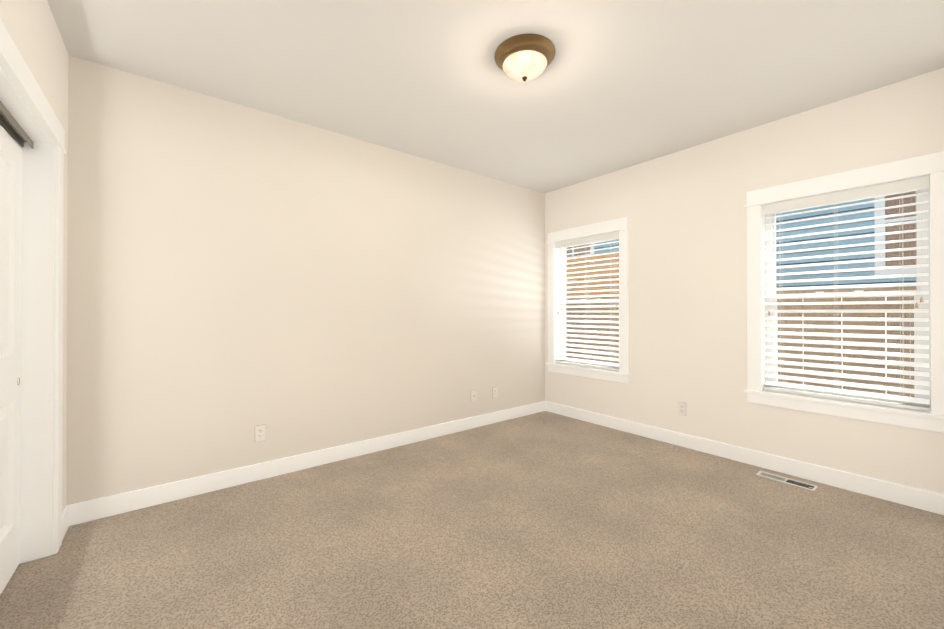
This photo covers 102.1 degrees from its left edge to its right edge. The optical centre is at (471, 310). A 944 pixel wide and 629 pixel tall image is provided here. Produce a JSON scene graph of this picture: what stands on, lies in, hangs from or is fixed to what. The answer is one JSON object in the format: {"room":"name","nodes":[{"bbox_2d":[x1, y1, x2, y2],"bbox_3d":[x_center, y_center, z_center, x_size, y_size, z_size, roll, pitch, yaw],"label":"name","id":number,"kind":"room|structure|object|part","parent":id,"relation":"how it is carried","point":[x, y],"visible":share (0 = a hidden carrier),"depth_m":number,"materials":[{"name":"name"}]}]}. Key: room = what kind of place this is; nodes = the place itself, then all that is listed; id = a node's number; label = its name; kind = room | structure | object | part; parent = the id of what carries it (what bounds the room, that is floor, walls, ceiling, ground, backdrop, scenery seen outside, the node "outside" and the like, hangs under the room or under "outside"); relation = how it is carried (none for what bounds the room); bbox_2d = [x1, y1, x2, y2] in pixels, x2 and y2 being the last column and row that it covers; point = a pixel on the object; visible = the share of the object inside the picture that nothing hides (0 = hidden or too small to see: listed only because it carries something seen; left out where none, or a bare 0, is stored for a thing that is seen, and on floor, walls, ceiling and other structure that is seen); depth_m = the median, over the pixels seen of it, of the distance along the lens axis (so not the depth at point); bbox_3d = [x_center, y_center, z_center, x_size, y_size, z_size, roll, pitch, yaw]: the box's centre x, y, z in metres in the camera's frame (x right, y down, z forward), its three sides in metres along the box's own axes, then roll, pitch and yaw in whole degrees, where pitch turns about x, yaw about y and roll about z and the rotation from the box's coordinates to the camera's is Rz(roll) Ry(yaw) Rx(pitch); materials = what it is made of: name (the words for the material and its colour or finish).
{"room":"empty bedroom","nodes":[
{"label":"empty bedroom","id":0,"kind":"room"},
{"bbox_2d":[0,0,67,512],"bbox_3d":[-1.384,-0.126,0.879,0.150,2.740,3.300,0,0,-38],"label":"wall","id":1,"kind":"structure","parent":0,"point":[31,27],"depth_m":1.89,"materials":[{"name":"beige paint"}]},
{"bbox_2d":[0,125,21,594],"bbox_3d":[-1.936,0.218,1.496,0.036,2.033,0.960,0,0,-38],"label":"closet door","id":2,"kind":"structure","parent":1,"relation":"in","point":[10,309],"depth_m":1.78,"materials":[{"name":"white paint"}]},
{"bbox_2d":[0,101,33,148],"bbox_3d":[-1.653,-0.827,1.173,0.070,0.033,1.828,0,0,-38],"label":"track rail","id":3,"kind":"object","parent":1,"relation":"attached to","point":[10,125],"visible":0.72,"depth_m":1.73,"materials":[{"name":"silver metal"}]},
{"bbox_2d":[0,19,66,563],"bbox_3d":[-1.619,0.137,1.196,0.178,2.218,2.072,0,0,-38],"label":"trim","id":4,"kind":"structure","parent":1,"relation":"attached to","point":[24,101],"depth_m":1.92,"materials":[{"name":"white paint"}]},
{"bbox_2d":[66,55,544,504],"bbox_3d":[-1.002,-0.115,3.366,5.140,2.740,0.120,0,0,-38],"label":"wall","id":5,"kind":"structure","parent":0,"point":[237,274],"depth_m":2.85,"materials":[{"name":"beige paint"}]},
{"bbox_2d":[255,424,265,441],"bbox_3d":[-1.568,0.911,2.831,0.074,0.119,0.008,0,0,-38],"label":"electrical outlet","id":6,"kind":"object","parent":5,"relation":"attached to","point":[260,432],"visible":1,"depth_m":2.83,"materials":[{"name":"white plastic"}]},
{"bbox_2d":[62,401,545,532],"bbox_3d":[-0.709,1.195,3.505,4.180,0.122,0.018,0,0,-38],"label":"baseboard","id":7,"kind":"structure","parent":5,"relation":"attached to","point":[91,510],"depth_m":2.82,"materials":[{"name":"white paint"}]},
{"bbox_2d":[471,390,475,401],"bbox_3d":[0.021,0.916,4.088,0.074,0.119,0.015,0,0,-38],"label":"outlet","id":8,"kind":"object","parent":5,"relation":"attached to","point":[473,395],"visible":1,"depth_m":4.09,"materials":[{"name":"white plastic"}]},
{"bbox_2d":[492,387,497,397],"bbox_3d":[0.260,0.917,4.282,0.074,0.119,0.008,0,0,-38],"label":"electrical outlet","id":9,"kind":"object","parent":5,"relation":"attached to","point":[494,392],"visible":1,"depth_m":4.28,"materials":[{"name":"white plastic"}]},
{"bbox_2d":[0,411,943,628],"bbox_3d":[0.061,1.299,2.021,5.140,0.100,3.540,0,0,-38],"label":"floor","id":10,"kind":"structure","parent":0,"point":[544,520],"depth_m":1.99,"materials":[{"name":"carpet"}]},
{"bbox_2d":[756,471,817,490],"bbox_3d":[2.305,1.247,2.804,0.115,0.011,0.336,0,0,-38],"label":"air vent register","id":11,"kind":"object","parent":10,"relation":"on","point":[792,482],"visible":0.98,"depth_m":2.79,"materials":[{"name":"white metal"}]},
{"bbox_2d":[47,0,943,192],"bbox_3d":[0.061,-1.551,2.033,5.140,0.120,3.540,0,0,-38],"label":"ceiling","id":12,"kind":"structure","parent":0,"point":[616,85],"depth_m":2.30,"materials":[{"name":"paint"}]},
{"bbox_2d":[495,34,555,81],"bbox_3d":[0.308,-1.413,2.228,0.352,0.153,0.352,0,0,-38],"label":"ceiling light","id":13,"kind":"object","parent":12,"relation":"attached to","point":[524,57],"visible":1,"depth_m":2.14,"materials":[{"name":"white glass"}]},
{"bbox_3d":[0.308,-1.387,2.228,0.262,0.101,0.262,0,0,-38],"label":"lamp shade","id":14,"kind":"part","parent":13,"relation":"part of","materials":[{"name":"white glass"}]},
{"bbox_2d":[545,68,943,494],"bbox_3d":[2.011,-0.114,3.575,0.160,2.740,3.300,0,0,-38],"label":"wall","id":15,"kind":"structure","parent":0,"point":[684,211],"depth_m":3.28,"materials":[{"name":"beige paint"}]},
{"bbox_2d":[546,217,629,382],"bbox_3d":[1.335,-0.104,4.394,0.200,1.717,1.091,0,0,-38],"label":"window","id":16,"kind":"structure","parent":15,"relation":"in","point":[562,285],"depth_m":4.38,"materials":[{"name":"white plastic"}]},
{"bbox_2d":[555,231,618,370],"bbox_3d":[1.317,-0.098,4.380,0.087,1.479,0.859,0,0,-38],"label":"window blind","id":17,"kind":"object","parent":16,"relation":"attached to","point":[593,239],"visible":0.81,"depth_m":4.36,"materials":[{"name":"white plastic"}]},
{"bbox_2d":[678,402,685,415],"bbox_3d":[1.938,0.910,3.527,0.008,0.119,0.074,0,0,-38],"label":"electrical outlet","id":18,"kind":"object","parent":15,"relation":"attached to","point":[681,408],"visible":1,"depth_m":3.53,"materials":[{"name":"white plastic"}]},
{"bbox_2d":[546,401,943,514],"bbox_3d":[1.941,1.195,3.514,0.018,0.122,3.240,0,0,-38],"label":"baseboard","id":19,"kind":"structure","parent":15,"relation":"attached to","point":[904,495],"depth_m":2.96,"materials":[{"name":"white paint"}]},
{"bbox_2d":[744,151,943,432],"bbox_3d":[2.636,-0.111,2.756,0.200,1.717,1.091,0,0,-38],"label":"window","id":20,"kind":"structure","parent":15,"relation":"in","point":[922,198],"depth_m":2.66,"materials":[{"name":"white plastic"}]},
{"bbox_2d":[762,175,929,410],"bbox_3d":[2.618,-0.105,2.741,0.087,1.479,0.859,0,0,-38],"label":"window blind","id":21,"kind":"object","parent":20,"relation":"attached to","point":[911,184],"visible":0.98,"depth_m":2.68,"materials":[{"name":"white plastic"}]},
{"label":"outside","id":22,"kind":"structure","parent":0,"visible":0},
{"bbox_3d":[5.016,1.874,7.677,9.660,0.100,22.000,0,0,-38],"label":"ground","id":23,"kind":"structure","parent":22,"visible":0},
{"bbox_2d":[566,251,618,298],"bbox_3d":[0.247,0.418,9.388,0.110,2.827,9.400,0,0,-38],"label":"fence","id":24,"kind":"object","parent":23,"relation":"on","point":[593,273],"depth_m":6.87,"materials":[{"name":"brown wood"}]},
{"bbox_2d":[566,287,915,396],"bbox_3d":[2.226,0.808,5.471,0.151,2.012,16.008,0,0,-38],"label":"fence","id":25,"kind":"object","parent":23,"relation":"on","point":[866,315],"depth_m":3.73,"materials":[{"name":"brown wood"}]},
{"bbox_2d":[566,191,916,395],"bbox_3d":[3.622,-0.206,6.580,0.600,4.050,22.000,0,0,-38],"label":"neighbouring house","id":26,"kind":"structure","parent":23,"relation":"on","point":[905,218],"depth_m":5.01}
]}

